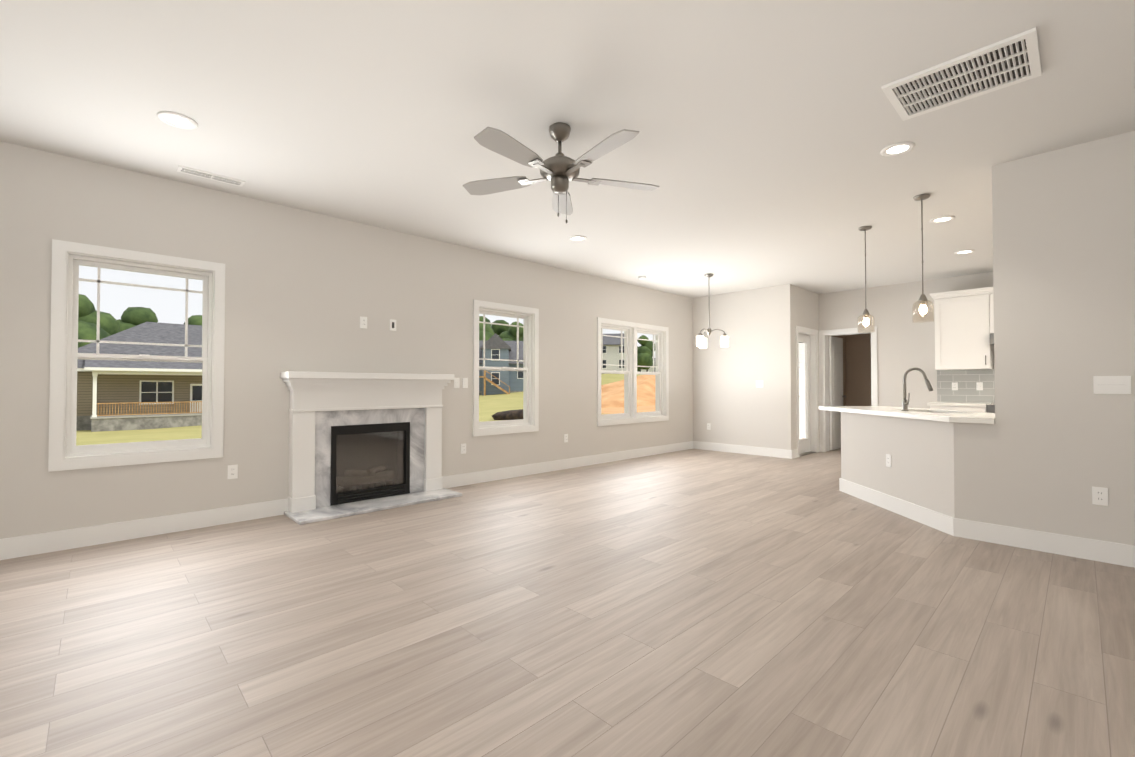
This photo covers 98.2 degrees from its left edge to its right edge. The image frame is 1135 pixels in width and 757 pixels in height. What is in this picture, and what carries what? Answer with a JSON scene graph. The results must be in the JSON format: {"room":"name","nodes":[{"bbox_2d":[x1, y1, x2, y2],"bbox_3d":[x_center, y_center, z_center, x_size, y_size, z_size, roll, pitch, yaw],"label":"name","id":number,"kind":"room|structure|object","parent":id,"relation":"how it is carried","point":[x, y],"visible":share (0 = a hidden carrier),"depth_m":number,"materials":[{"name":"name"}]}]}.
{"room":"living room and dining room","nodes":[
{"label":"living room and dining room","id":0,"kind":"room"},
{"bbox_2d":[0,141,692,538],"bbox_3d":[-1.808,-0.157,5.181,11.560,2.740,0.200,1,-1,-44],"label":"wall","id":1,"kind":"structure","parent":0,"point":[306,291],"depth_m":4.31,"materials":[{"name":"white paint"}]},
{"bbox_2d":[48,239,224,471],"bbox_3d":[-3.253,-0.154,3.780,0.987,1.590,0.220,1,-1,-44],"label":"window","id":2,"kind":"structure","parent":1,"relation":"in","point":[65,451],"depth_m":3.64,"materials":[{"name":"white wood"}]},
{"bbox_2d":[228,464,237,478],"bbox_3d":[-2.782,0.776,4.087,0.070,0.115,0.007,1,-1,-44],"label":"electrical outlet","id":3,"kind":"object","parent":1,"relation":"attached to","point":[232,471],"visible":1,"depth_m":4.08,"materials":[{"name":"white plastic"}]},
{"bbox_2d":[360,316,366,328],"bbox_3d":[-2.010,-0.552,4.849,0.070,0.115,0.007,1,-1,-44],"label":"outlet","id":4,"kind":"object","parent":1,"relation":"attached to","point":[363,322],"visible":1,"depth_m":4.84,"materials":[{"name":"white plastic"}]},
{"bbox_2d":[390,319,395,330],"bbox_3d":[-1.794,-0.549,5.057,0.070,0.115,0.006,1,-1,-44],"label":"outlet","id":5,"kind":"object","parent":1,"relation":"attached to","point":[392,325],"visible":1,"depth_m":5.05,"materials":[{"name":"white plastic"}]},
{"bbox_2d":[454,378,459,387],"bbox_3d":[-1.252,0.049,5.566,0.070,0.115,0.009,1,-1,-44],"label":"light switch","id":6,"kind":"object","parent":1,"relation":"attached to","point":[456,382],"visible":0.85,"depth_m":5.56,"materials":[{"name":"white plastic"}]},
{"bbox_2d":[461,443,465,453],"bbox_3d":[-1.188,0.800,5.617,0.070,0.115,0.007,1,-1,-44],"label":"electrical outlet","id":7,"kind":"object","parent":1,"relation":"attached to","point":[463,448],"visible":1,"depth_m":5.61,"materials":[{"name":"white plastic"}]},
{"bbox_2d":[462,378,467,387],"bbox_3d":[-1.173,0.051,5.642,0.070,0.115,0.009,1,-1,-44],"label":"light switch","id":8,"kind":"object","parent":1,"relation":"attached to","point":[464,382],"visible":1,"depth_m":5.64,"materials":[{"name":"white plastic"}]},
{"bbox_2d":[473,300,538,435],"bbox_3d":[-0.806,-0.117,6.129,0.986,1.590,0.220,1,-1,-44],"label":"window","id":9,"kind":"structure","parent":1,"relation":"in","point":[529,421],"depth_m":6.23,"materials":[{"name":"white wood"}]},
{"bbox_2d":[564,434,567,442],"bbox_3d":[-0.019,0.818,6.739,0.070,0.115,0.007,1,-1,-44],"label":"electrical outlet","id":10,"kind":"object","parent":1,"relation":"attached to","point":[565,437],"visible":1,"depth_m":6.73,"materials":[{"name":"white plastic"}]},
{"bbox_2d":[597,317,668,425],"bbox_3d":[1.012,-0.089,7.874,1.780,1.590,0.220,1,-1,-44],"label":"double window","id":11,"kind":"structure","parent":1,"relation":"in","point":[630,414],"depth_m":7.83,"materials":[{"name":"white wood"}]},
{"bbox_2d":[0,448,1134,756],"bbox_3d":[1.811,1.244,3.296,14.200,0.120,7.900,1,-1,-44],"label":"floor","id":12,"kind":"structure","parent":0,"point":[698,604],"depth_m":2.26,"materials":[{"name":"brown wood"}]},
{"bbox_2d":[280,371,461,524],"bbox_3d":[-1.864,0.578,4.787,1.600,1.258,0.665,1,-1,-44],"label":"fireplace","id":13,"kind":"object","parent":12,"relation":"on","point":[361,443],"visible":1,"depth_m":4.76,"materials":[{"name":"wood"}]},
{"bbox_2d":[930,405,994,412],"bbox_3d":[6.208,0.784,6.160,0.678,0.890,2.630,1,-1,-44],"label":"base cabinet","id":14,"kind":"object","parent":12,"relation":"on","point":[989,409],"visible":0.04,"depth_m":6.61,"materials":[{"name":"white"}]},
{"bbox_2d":[927,402,991,406],"bbox_3d":[6.221,0.349,6.176,0.622,0.040,2.685,1,-1,-44],"label":"countertop","id":15,"kind":"structure","parent":14,"relation":"on","point":[973,404],"depth_m":6.73,"materials":[{"name":"white stone"}]},
{"bbox_2d":[0,0,1134,297],"bbox_3d":[1.811,-1.631,3.341,14.200,0.150,7.900,1,-1,-44],"label":"ceiling","id":16,"kind":"structure","parent":0,"point":[768,130],"depth_m":2.90,"materials":[{"name":"white paint"}]},
{"bbox_2d":[157,111,197,128],"bbox_3d":[-2.356,-1.556,2.972,0.196,0.010,0.196,1,-1,-44],"label":"recessed light","id":17,"kind":"object","parent":16,"relation":"in","point":[177,120],"visible":1,"depth_m":2.96,"materials":[{"name":"white plastic"}]},
{"bbox_2d":[177,165,244,186],"bbox_3d":[-2.721,-1.545,3.765,0.410,0.008,0.120,1,-1,-44],"label":"ceiling vent","id":18,"kind":"object","parent":16,"relation":"in","point":[207,175],"visible":0.98,"depth_m":3.75,"materials":[{"name":"white metal"}]},
{"bbox_2d":[463,122,659,223],"bbox_3d":[-0.049,-1.258,3.028,1.273,0.604,1.273,1,-1,-44],"label":"ceiling fan","id":19,"kind":"object","parent":16,"relation":"hanging from","point":[559,171],"visible":1,"depth_m":3.00,"materials":[{"name":"silver metal"}]},
{"bbox_2d":[569,235,586,240],"bbox_3d":[0.111,-1.519,5.341,0.196,0.010,0.196,1,-1,-44],"label":"recessed light","id":20,"kind":"object","parent":16,"relation":"in","point":[577,238],"visible":0.98,"depth_m":5.34,"materials":[{"name":"white plastic"}]},
{"bbox_2d":[696,274,728,347],"bbox_3d":[2.009,-0.975,7.031,0.440,1.044,0.472,1,-1,-44],"label":"dining chandelier","id":21,"kind":"object","parent":16,"relation":"hanging from","point":[701,340],"visible":1,"depth_m":6.96,"materials":[{"name":"white glass"}]},
{"bbox_2d":[858,226,874,332],"bbox_3d":[3.014,-0.998,4.973,0.148,1.064,0.148,1,-1,-44],"label":"pendant light","id":22,"kind":"object","parent":16,"relation":"hanging from","point":[865,314],"visible":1,"depth_m":4.96,"materials":[{"name":"clear glass"}]},
{"bbox_2d":[880,142,914,155],"bbox_3d":[2.235,-1.551,3.332,0.196,0.010,0.196,1,-1,-44],"label":"recessed light","id":23,"kind":"object","parent":16,"relation":"in","point":[899,148],"visible":1,"depth_m":3.32,"materials":[{"name":"white plastic"}]},
{"bbox_2d":[912,194,933,322],"bbox_3d":[2.998,-1.010,4.153,0.148,1.064,0.148,1,-1,-44],"label":"pendant light","id":24,"kind":"object","parent":16,"relation":"hanging from","point":[922,309],"visible":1,"depth_m":4.14,"materials":[{"name":"clear glass"}]},
{"bbox_2d":[930,216,954,222],"bbox_3d":[3.607,-1.528,4.732,0.196,0.010,0.196,1,-1,-44],"label":"recessed light","id":25,"kind":"object","parent":16,"relation":"in","point":[941,219],"visible":0.96,"depth_m":4.73,"materials":[{"name":"white plastic"}]},
{"bbox_2d":[882,27,1041,120],"bbox_3d":[2.057,-1.560,2.578,0.460,0.016,0.600,1,-1,-44],"label":"ceiling vent","id":26,"kind":"object","parent":16,"relation":"in","point":[1009,61],"visible":1,"depth_m":2.55,"materials":[{"name":"white metal"}]},
{"bbox_2d":[954,250,974,254],"bbox_3d":[4.748,-1.510,5.883,0.196,0.010,0.196,1,-1,-44],"label":"recessed light","id":27,"kind":"object","parent":16,"relation":"in","point":[963,252],"visible":1,"depth_m":5.88,"materials":[{"name":"white"}]},
{"bbox_2d":[693,284,795,449],"bbox_3d":[2.964,-0.106,8.411,0.200,2.740,1.750,1,-1,-44],"label":"wall","id":28,"kind":"structure","parent":0,"point":[733,404],"depth_m":8.22,"materials":[{"name":"white paint"}]},
{"bbox_2d":[756,380,762,386],"bbox_3d":[3.148,0.089,8.065,0.009,0.115,0.116,1,-1,-44],"label":"light switch","id":29,"kind":"object","parent":28,"relation":"attached to","point":[759,383],"visible":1,"depth_m":8.06,"materials":[{"name":"white plastic"}]},
{"bbox_2d":[795,286,846,448],"bbox_3d":[4.450,-0.100,8.763,2.430,2.740,0.200,1,-1,-44],"label":"wall","id":30,"kind":"structure","parent":0,"point":[806,308],"depth_m":8.33,"materials":[{"name":"white paint"}]},
{"bbox_2d":[799,334,815,455],"bbox_3d":[3.912,0.257,8.241,0.744,2.007,0.200,1,-1,-44],"label":"door glass","id":31,"kind":"object","parent":30,"relation":"in","point":[805,442],"visible":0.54,"depth_m":8.39,"materials":[{"name":"white glass"}]},
{"bbox_2d":[796,326,819,456],"bbox_3d":[3.918,0.212,8.236,0.920,2.100,0.218,1,-1,-44],"label":"door frame","id":32,"kind":"structure","parent":30,"relation":"attached to","point":[814,390],"depth_m":8.44,"materials":[{"name":"white wood"}]},
{"bbox_2d":[829,336,845,449],"bbox_3d":[4.853,0.260,8.814,0.620,1.998,0.097,1,-1,-44],"label":"pantry door","id":33,"kind":"structure","parent":30,"relation":"in","point":[836,396],"depth_m":8.76,"materials":[{"name":"white wood"}]},
{"bbox_2d":[846,333,870,405],"bbox_3d":[5.816,-0.093,9.195,0.120,2.740,1.470,1,-1,-44],"label":"wall","id":34,"kind":"structure","parent":0,"point":[856,369],"depth_m":9.38,"materials":[{"name":"brown paint"}]},
{"bbox_2d":[819,272,994,408],"bbox_3d":[6.518,-0.136,6.486,0.200,2.740,5.950,1,-1,-44],"label":"wall","id":35,"kind":"structure","parent":0,"point":[905,342],"depth_m":7.71,"materials":[{"name":"white paint"}]},
{"bbox_2d":[819,326,877,451],"bbox_3d":[4.756,0.213,8.303,0.218,2.100,0.880,1,-1,-44],"label":"door frame","id":36,"kind":"structure","parent":35,"relation":"attached to","point":[819,396],"depth_m":8.50,"materials":[{"name":"white wood"}]},
{"bbox_2d":[934,291,993,369],"bbox_3d":[5.667,-0.653,6.991,0.340,1.049,0.674,1,-1,-44],"label":"upper cabinet","id":37,"kind":"object","parent":35,"relation":"attached to","point":[964,329],"depth_m":6.87,"materials":[{"name":"white wood"}]},
{"bbox_2d":[937,369,994,402],"bbox_3d":[6.463,-0.066,6.390,0.010,0.794,2.690,1,-1,-44],"label":"tile backsplash","id":38,"kind":"structure","parent":35,"relation":"attached to","point":[966,380],"depth_m":7.11,"materials":[{"name":"beige tile"}]},
{"bbox_2d":[952,382,957,389],"bbox_3d":[5.670,0.115,7.200,0.007,0.115,0.070,1,-1,-44],"label":"outlet","id":39,"kind":"object","parent":38,"relation":"attached to","point":[954,385],"visible":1,"depth_m":7.20,"materials":[{"name":"white plastic"}]},
{"bbox_2d":[976,382,982,389],"bbox_3d":[5.863,0.112,6.997,0.009,0.115,0.070,1,-1,-44],"label":"outlet","id":40,"kind":"object","parent":38,"relation":"attached to","point":[979,385],"visible":1,"depth_m":7.00,"materials":[{"name":"white plastic"}]},
{"bbox_2d":[841,412,996,523],"bbox_3d":[3.059,0.772,4.469,1.216,0.860,1.371,1,-1,-44],"label":"wall","id":41,"kind":"structure","parent":0,"point":[947,468],"depth_m":4.02,"materials":[{"name":"white paint"}]},
{"bbox_2d":[0,441,1134,567],"bbox_3d":[1.302,1.108,2.809,12.390,0.135,7.500,1,-1,-44],"label":"baseboard","id":42,"kind":"structure","parent":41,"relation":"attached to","point":[1036,540],"depth_m":3.78,"materials":[{"name":"white wood"}]},
{"bbox_2d":[886,454,890,466],"bbox_3d":[2.941,0.753,4.507,0.007,0.115,0.070,0,-1,1],"label":"outlet","id":43,"kind":"object","parent":41,"relation":"attached to","point":[888,460],"visible":1,"depth_m":4.50,"materials":[{"name":"white plastic"}]},
{"bbox_2d":[818,406,994,423],"bbox_3d":[3.292,0.321,4.442,0.785,0.040,2.569,0,-1,1],"label":"countertop","id":44,"kind":"structure","parent":41,"relation":"on","point":[951,416],"depth_m":4.34,"materials":[{"name":"white stone"}]},
{"bbox_2d":[901,367,932,410],"bbox_3d":[3.246,0.100,4.574,0.235,0.406,0.217,1,-1,-44],"label":"kitchen faucet","id":45,"kind":"object","parent":44,"relation":"on","point":[905,403],"visible":1,"depth_m":4.57,"materials":[{"name":"silver metal"}]},
{"bbox_2d":[992,131,1134,545],"bbox_3d":[4.261,-0.200,2.441,0.120,2.740,3.240,1,-1,-44],"label":"wall","id":46,"kind":"structure","parent":0,"point":[1063,223],"depth_m":3.31,"materials":[{"name":"white paint"}]},
{"bbox_2d":[1092,486,1107,505],"bbox_3d":[3.446,0.762,3.182,0.007,0.115,0.070,1,-1,-44],"label":"outlet","id":47,"kind":"object","parent":46,"relation":"attached to","point":[1099,495],"visible":1,"depth_m":3.18,"materials":[{"name":"white plastic"}]},
{"bbox_2d":[1093,376,1130,393],"bbox_3d":[3.487,0.041,3.150,0.009,0.115,0.162,1,-1,-44],"label":"light switch","id":48,"kind":"object","parent":46,"relation":"attached to","point":[1111,384],"visible":1,"depth_m":3.15,"materials":[{"name":"white plastic"}]},
{"label":"outside","id":49,"kind":"structure","parent":0,"visible":0},
{"bbox_2d":[76,374,803,445],"bbox_3d":[-23.084,0.820,81.651,260.000,9.942,200.000,1,-1,-44],"label":"terrain","id":50,"kind":"structure","parent":49,"point":[490,406],"depth_m":31.11,"materials":[{"name":"green plant"}]},
{"bbox_2d":[76,322,201,431],"bbox_3d":[-29.905,-0.168,40.614,19.200,8.650,14.670,1,-1,-44],"label":"house","id":51,"kind":"structure","parent":50,"relation":"on","point":[115,395],"depth_m":34.28,"materials":[{"name":"wood"}]},
{"bbox_2d":[78,294,802,377],"bbox_3d":[-27.037,-4.262,60.238,149.475,17.835,75.574,1,-1,-44],"label":"trees","id":52,"kind":"object","parent":50,"relation":"on","point":[110,324],"depth_m":60.09,"materials":[{"name":"green plant"}]},
{"bbox_2d":[479,333,522,395],"bbox_3d":[-7.675,-1.452,72.873,16.400,9.500,12.210,0,-1,-6],"label":"house","id":53,"kind":"structure","parent":50,"relation":"on","point":[491,382],"depth_m":68.17,"materials":[{"name":"wood"}]},
{"bbox_2d":[492,409,522,419],"bbox_3d":[-2.008,2.313,29.953,4.505,1.001,3.287,1,-1,-44],"label":"pile","id":54,"kind":"object","parent":50,"relation":"on","point":[511,415],"depth_m":29.19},
{"bbox_2d":[601,333,623,373],"bbox_3d":[6.673,-4.079,96.305,12.000,9.400,9.800,0,-1,6],"label":"house","id":55,"kind":"structure","parent":50,"relation":"on","point":[611,350],"depth_m":91.65,"materials":[{"name":"stone"}]},
{"bbox_2d":[601,375,654,407],"bbox_3d":[9.180,1.080,46.597,26.800,3.303,22.017,1,-1,-44],"label":"dirt mound","id":56,"kind":"object","parent":50,"relation":"on","point":[612,394],"depth_m":39.40,"materials":[{"name":"orange soil"}]},
{"bbox_2d":[638,358,654,371],"bbox_3d":[24.788,-2.886,151.982,10.400,6.900,8.800,0,-1,9],"label":"house","id":57,"kind":"structure","parent":50,"relation":"on","point":[649,370],"depth_m":147.99,"materials":[{"name":"white"}]}
]}

